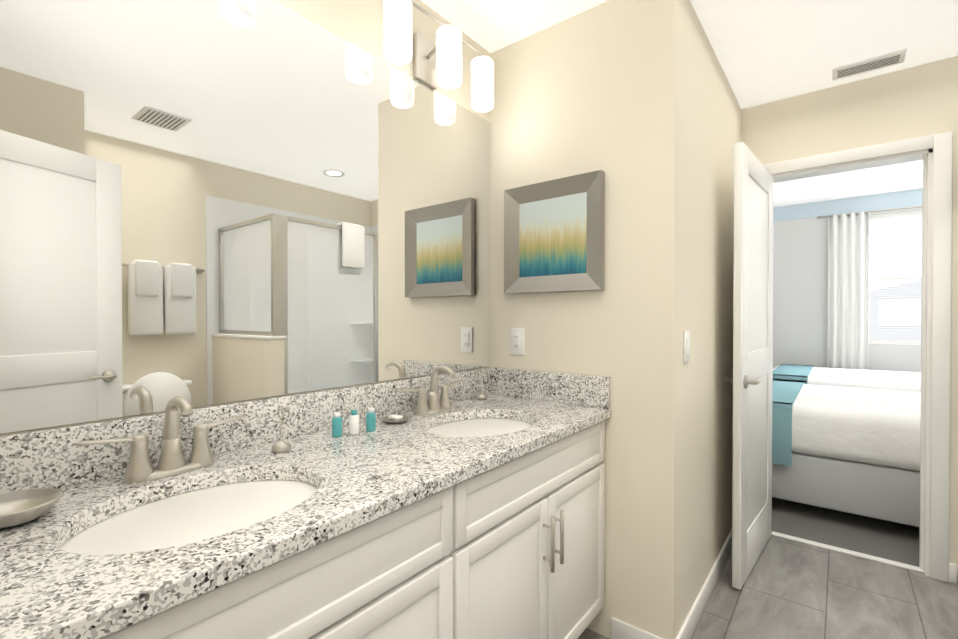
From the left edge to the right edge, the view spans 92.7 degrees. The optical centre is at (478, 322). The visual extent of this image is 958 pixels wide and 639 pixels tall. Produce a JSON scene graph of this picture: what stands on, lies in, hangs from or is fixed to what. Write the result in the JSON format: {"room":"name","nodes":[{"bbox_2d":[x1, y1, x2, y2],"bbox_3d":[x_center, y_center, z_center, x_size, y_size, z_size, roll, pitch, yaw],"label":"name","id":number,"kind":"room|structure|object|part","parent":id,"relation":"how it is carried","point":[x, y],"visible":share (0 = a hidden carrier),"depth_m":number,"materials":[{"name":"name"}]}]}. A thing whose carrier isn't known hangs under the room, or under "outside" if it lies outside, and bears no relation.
{"room":"bathroom","nodes":[
{"label":"bathroom","id":0,"kind":"room"},
{"bbox_2d":[0,0,490,435],"bbox_3d":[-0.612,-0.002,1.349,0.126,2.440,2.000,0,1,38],"label":"mirror","id":1,"kind":"object","parent":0,"point":[206,202],"depth_m":1.19,"materials":[{"name":"silver mirror"}]},
{"bbox_2d":[383,0,493,112],"bbox_3d":[-0.142,-0.981,1.698,0.178,0.232,0.583,0,1,38],"label":"sconce","id":2,"kind":"object","parent":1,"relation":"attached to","point":[439,62],"visible":1,"depth_m":1.64,"materials":[{"name":"white glass"}]},
{"bbox_3d":[-0.268,-0.961,1.508,0.094,0.195,0.094,0,1,38],"label":"lamp shade","id":3,"kind":"part","parent":2,"relation":"part of","materials":[{"name":"white glass"}]},
{"bbox_3d":[-0.204,-0.995,1.747,0.021,0.171,0.110,0,1,38],"label":"plate","id":4,"kind":"part","parent":2,"relation":"part of","materials":[{"name":"silver metal"}]},
{"bbox_3d":[-0.152,-1.039,1.706,0.117,0.081,0.013,0,1,38],"label":"arm","id":5,"kind":"part","parent":2,"relation":"part of"},
{"bbox_3d":[-0.109,-0.962,1.672,0.094,0.195,0.094,0,1,38],"label":"lamp shade","id":6,"kind":"part","parent":2,"relation":"part of","materials":[{"name":"white glass"}]},
{"bbox_3d":[0.014,-0.964,1.865,0.094,0.195,0.094,0,1,38],"label":"lamp shade","id":7,"kind":"part","parent":2,"relation":"part of","materials":[{"name":"white glass"}]},
{"bbox_2d":[0,367,491,493],"bbox_3d":[-0.481,0.272,1.401,0.022,0.120,1.754,0,1,38],"label":"backsplash","id":8,"kind":"structure","parent":0,"relation":"attached to","point":[39,458],"depth_m":1.18,"materials":[{"name":"grey stone"}]},
{"bbox_2d":[492,367,609,408],"bbox_3d":[0.279,0.267,1.904,0.548,0.120,0.022,0,1,38],"label":"backsplash","id":9,"kind":"structure","parent":0,"relation":"attached to","point":[573,389],"depth_m":1.87,"materials":[{"name":"grey stone"}]},
{"bbox_2d":[490,0,741,638],"bbox_3d":[0.740,-0.011,2.416,0.925,2.440,1.350,0,1,38],"label":"wall block","id":10,"kind":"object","parent":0,"point":[636,102],"visible":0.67,"depth_m":1.75,"materials":[{"name":"beige paint"}]},
{"bbox_2d":[510,328,524,354],"bbox_3d":[0.167,0.085,2.002,0.072,0.118,0.009,0,1,38],"label":"outlet plate","id":11,"kind":"object","parent":10,"relation":"attached to","point":[517,335],"visible":1,"depth_m":2.00,"materials":[{"name":"white plastic"}]},
{"bbox_2d":[504,170,604,293],"bbox_3d":[0.296,-0.350,1.880,0.448,0.452,0.034,0,1,38],"label":"picture frame","id":12,"kind":"object","parent":10,"relation":"attached to","point":[554,235],"visible":0.95,"depth_m":1.86,"materials":[{"name":"grey metal"}]},
{"bbox_2d":[519,192,586,276],"bbox_3d":[0.301,-0.350,1.887,0.316,0.320,0.012,0,1,38],"label":"art","id":13,"kind":"object","parent":12,"relation":"attached to","point":[552,226],"depth_m":1.88},
{"bbox_2d":[684,331,689,362],"bbox_3d":[0.781,0.092,1.715,0.010,0.118,0.072,0,1,38],"label":"switch plate","id":14,"kind":"object","parent":10,"relation":"attached to","point":[686,346],"visible":0.98,"depth_m":1.70,"materials":[{"name":"white plastic"}]},
{"bbox_2d":[676,530,731,638],"bbox_3d":[1.105,1.167,2.130,0.015,0.090,1.362,0,1,38],"label":"baseboard","id":15,"kind":"structure","parent":10,"relation":"attached to","point":[691,621],"depth_m":1.94,"materials":[{"name":"white wood"}]},
{"bbox_2d":[421,0,957,108],"bbox_3d":[0.897,-1.270,1.083,2.810,0.100,3.470,0,1,38],"label":"ceiling","id":16,"kind":"structure","parent":0,"point":[766,51],"depth_m":1.93,"materials":[{"name":"white paint"}]},
{"bbox_2d":[832,48,906,79],"bbox_3d":[1.850,-1.222,2.178,0.265,0.014,0.125,0,1,38],"label":"ceiling vent","id":17,"kind":"object","parent":16,"relation":"in","point":[872,64],"visible":1,"depth_m":2.17,"materials":[{"name":"white metal"}]},
{"bbox_2d":[578,535,957,638],"bbox_3d":[0.878,1.271,1.081,2.810,0.100,3.410,0,1,38],"label":"floor","id":18,"kind":"structure","parent":0,"point":[791,589],"depth_m":1.99,"materials":[{"name":"grey tile"}]},
{"bbox_2d":[76,413,610,638],"bbox_3d":[-0.259,0.794,1.230,0.588,0.851,1.754,0,1,38],"label":"bathroom vanity","id":19,"kind":"object","parent":18,"relation":"on","point":[452,507],"depth_m":1.05,"materials":[{"name":"white wood"}]},
{"bbox_2d":[0,393,610,638],"bbox_3d":[-0.265,0.351,1.231,0.574,0.035,1.754,0,1,38],"label":"countertop","id":20,"kind":"structure","parent":19,"relation":"on","point":[46,593],"depth_m":0.84,"materials":[{"name":"grey stone"}]},
{"bbox_2d":[0,488,62,528],"bbox_3d":[-0.788,0.320,0.770,0.128,0.034,0.128,0,1,38],"label":"bowl","id":21,"kind":"object","parent":20,"relation":"on","point":[20,507],"visible":1,"depth_m":0.80,"materials":[{"name":"silver metal"}]},
{"bbox_2d":[68,396,251,484],"bbox_3d":[-0.660,0.248,1.000,0.133,0.174,0.334,0,1,38],"label":"faucet","id":22,"kind":"object","parent":20,"relation":"on","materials":[{"name":"silver metal"}]},
{"bbox_2d":[52,465,335,572],"bbox_3d":[-0.514,0.435,0.868,0.373,0.152,0.468,0,1,38],"label":"sink","id":23,"kind":"object","parent":20,"relation":"in","point":[99,539],"depth_m":0.87,"materials":[{"name":"white ceramic"}]},
{"bbox_2d":[271,408,290,452],"bbox_3d":[-0.512,0.278,1.183,0.048,0.110,0.048,0,1,38],"label":"holder","id":24,"kind":"object","parent":20,"relation":"on","point":[280,446],"visible":1,"depth_m":1.17,"materials":[{"name":"silver metal"}]},
{"bbox_2d":[332,412,341,437],"bbox_3d":[-0.412,0.297,1.327,0.029,0.070,0.029,0,1,38],"label":"toiletry bottle","id":25,"kind":"object","parent":20,"relation":"on","point":[336,425],"visible":1,"depth_m":1.32,"materials":[{"name":"teal plastic"}]},
{"bbox_2d":[349,410,358,434],"bbox_3d":[-0.371,0.297,1.359,0.029,0.070,0.029,0,1,38],"label":"toiletry bottle","id":26,"kind":"object","parent":20,"relation":"on","point":[354,423],"visible":1,"depth_m":1.35,"materials":[{"name":"white plastic"}]},
{"bbox_2d":[366,407,375,431],"bbox_3d":[-0.329,0.296,1.393,0.029,0.070,0.029,0,1,38],"label":"toiletry bottle","id":27,"kind":"object","parent":20,"relation":"on","point":[370,420],"visible":1,"depth_m":1.38,"materials":[{"name":"teal plastic"}]},
{"bbox_2d":[381,414,408,422],"bbox_3d":[-0.277,0.318,1.514,0.094,0.018,0.094,0,1,38],"label":"soap dish","id":28,"kind":"object","parent":20,"relation":"on","point":[393,418],"visible":1,"depth_m":1.50,"materials":[{"name":"silver metal"}]},
{"bbox_2d":[392,365,467,416],"bbox_3d":[-0.139,0.242,1.659,0.133,0.174,0.334,0,1,38],"label":"faucet","id":29,"kind":"object","parent":20,"relation":"on","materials":[{"name":"silver metal"}]},
{"bbox_2d":[416,409,535,440],"bbox_3d":[0.006,0.430,1.527,0.373,0.152,0.468,0,1,38],"label":"sink","id":30,"kind":"object","parent":20,"relation":"in","point":[480,426],"depth_m":1.61,"materials":[{"name":"white ceramic"}]},
{"bbox_2d":[477,373,487,399],"bbox_3d":[0.014,0.272,1.947,0.048,0.110,0.048,0,1,38],"label":"holder","id":31,"kind":"object","parent":20,"relation":"on","point":[482,396],"visible":0.96,"depth_m":1.94,"materials":[{"name":"silver metal"}]},
{"bbox_2d":[772,497,919,566],"bbox_3d":[3.079,1.246,3.765,4.740,0.104,3.530,0,1,38],"label":"floor","id":32,"kind":"structure","parent":0,"point":[892,541],"depth_m":2.64,"materials":[{"name":"grey carpet"}]},
{"bbox_2d":[772,380,920,526],"bbox_3d":[2.824,0.853,2.905,2.040,0.695,1.286,0,1,38],"label":"bed","id":33,"kind":"object","parent":32,"relation":"on","point":[851,450],"visible":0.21,"depth_m":2.70,"materials":[{"name":"grey fabric"}]},
{"bbox_2d":[792,384,920,470],"bbox_3d":[2.824,0.664,2.904,2.040,0.298,1.270,0,1,38],"label":"duvet","id":34,"kind":"object","parent":33,"relation":"on","point":[876,429],"depth_m":2.69,"materials":[{"name":"white fabric"}]},
{"bbox_2d":[773,364,920,391],"bbox_3d":[3.871,0.842,4.232,2.040,0.695,1.266,0,1,38],"label":"bed","id":35,"kind":"object","parent":32,"relation":"on","point":[874,379],"visible":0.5,"depth_m":4.18,"materials":[{"name":"grey fabric"}]},
{"bbox_2d":[773,207,921,372],"bbox_3d":[3.677,-0.147,5.454,3.570,2.660,0.120,0,1,38],"label":"wall","id":36,"kind":"structure","parent":0,"point":[800,285],"depth_m":5.29,"materials":[{"name":"white paint"}]},
{"bbox_2d":[773,188,921,221],"bbox_3d":[4.097,-1.336,5.031,4.500,0.275,0.006,0,1,38],"label":"band","id":37,"kind":"object","parent":36,"relation":"attached to","point":[898,199],"visible":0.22,"depth_m":5.04,"materials":[{"name":"blue paint"}]},
{"bbox_2d":[817,205,921,218],"bbox_3d":[4.573,-1.171,4.546,1.950,0.022,0.021,0,1,38],"label":"curtain rod","id":38,"kind":"object","parent":36,"relation":"attached to","point":[899,208],"visible":0.52,"depth_m":4.82,"materials":[{"name":"grey metal"}]},
{"bbox_2d":[827,212,869,369],"bbox_3d":[4.023,-0.011,4.989,0.350,2.335,0.089,0,1,38],"label":"curtain","id":39,"kind":"object","parent":38,"relation":"hanging from","point":[848,299],"visible":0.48,"depth_m":4.98,"materials":[{"name":"white fabric"}]},
{"bbox_2d":[869,210,921,344],"bbox_3d":[4.631,-0.455,4.662,1.093,1.388,0.055,0,1,38],"label":"bedroom window","id":40,"kind":"structure","parent":36,"relation":"in","point":[895,268],"depth_m":4.85,"materials":[{"name":"white glass"}]},
{"bbox_2d":[773,160,922,206],"bbox_3d":[3.098,-1.413,3.765,4.740,0.100,3.470,0,1,38],"label":"ceiling","id":41,"kind":"structure","parent":0,"point":[889,178],"depth_m":4.55,"materials":[{"name":"white paint"}]},
{"bbox_2d":[741,56,957,582],"bbox_3d":[1.935,-0.011,2.409,2.810,2.440,0.120,0,1,38],"label":"wall","id":42,"kind":"structure","parent":0,"point":[897,105],"depth_m":2.27,"materials":[{"name":"beige paint"}]},
{"bbox_2d":[732,142,773,589],"bbox_3d":[1.394,0.196,2.310,0.035,2.003,0.700,0,1,42],"label":"bedroom door","id":43,"kind":"structure","parent":42,"relation":"in","point":[752,353],"depth_m":2.20,"materials":[{"name":"white wood"}]},
{"bbox_2d":[725,378,732,382],"bbox_3d":[1.173,0.272,2.126,0.045,0.062,0.062,0,1,42],"label":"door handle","id":44,"kind":"object","parent":43,"relation":"attached to","point":[728,380],"visible":0.29,"depth_m":2.12,"materials":[{"name":"silver metal"}]},
{"bbox_2d":[743,375,756,388],"bbox_3d":[1.232,0.272,2.072,0.045,0.062,0.062,0,1,42],"label":"door handle","id":45,"kind":"object","parent":43,"relation":"attached to","point":[747,382],"visible":0.94,"depth_m":2.06,"materials":[{"name":"silver metal"}]},
{"bbox_2d":[772,531,923,572],"bbox_3d":[1.906,1.205,2.419,0.643,0.008,0.045,0,1,38],"label":"trim","id":46,"kind":"structure","parent":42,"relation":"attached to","point":[865,556],"depth_m":2.38,"materials":[{"name":"white wood"}]},
{"bbox_2d":[763,131,952,581],"bbox_3d":[1.913,0.163,2.418,0.799,2.092,0.137,0,1,38],"label":"door frame","id":47,"kind":"structure","parent":42,"relation":"attached to","point":[940,144],"depth_m":2.16,"materials":[{"name":"white wood"}]}
]}

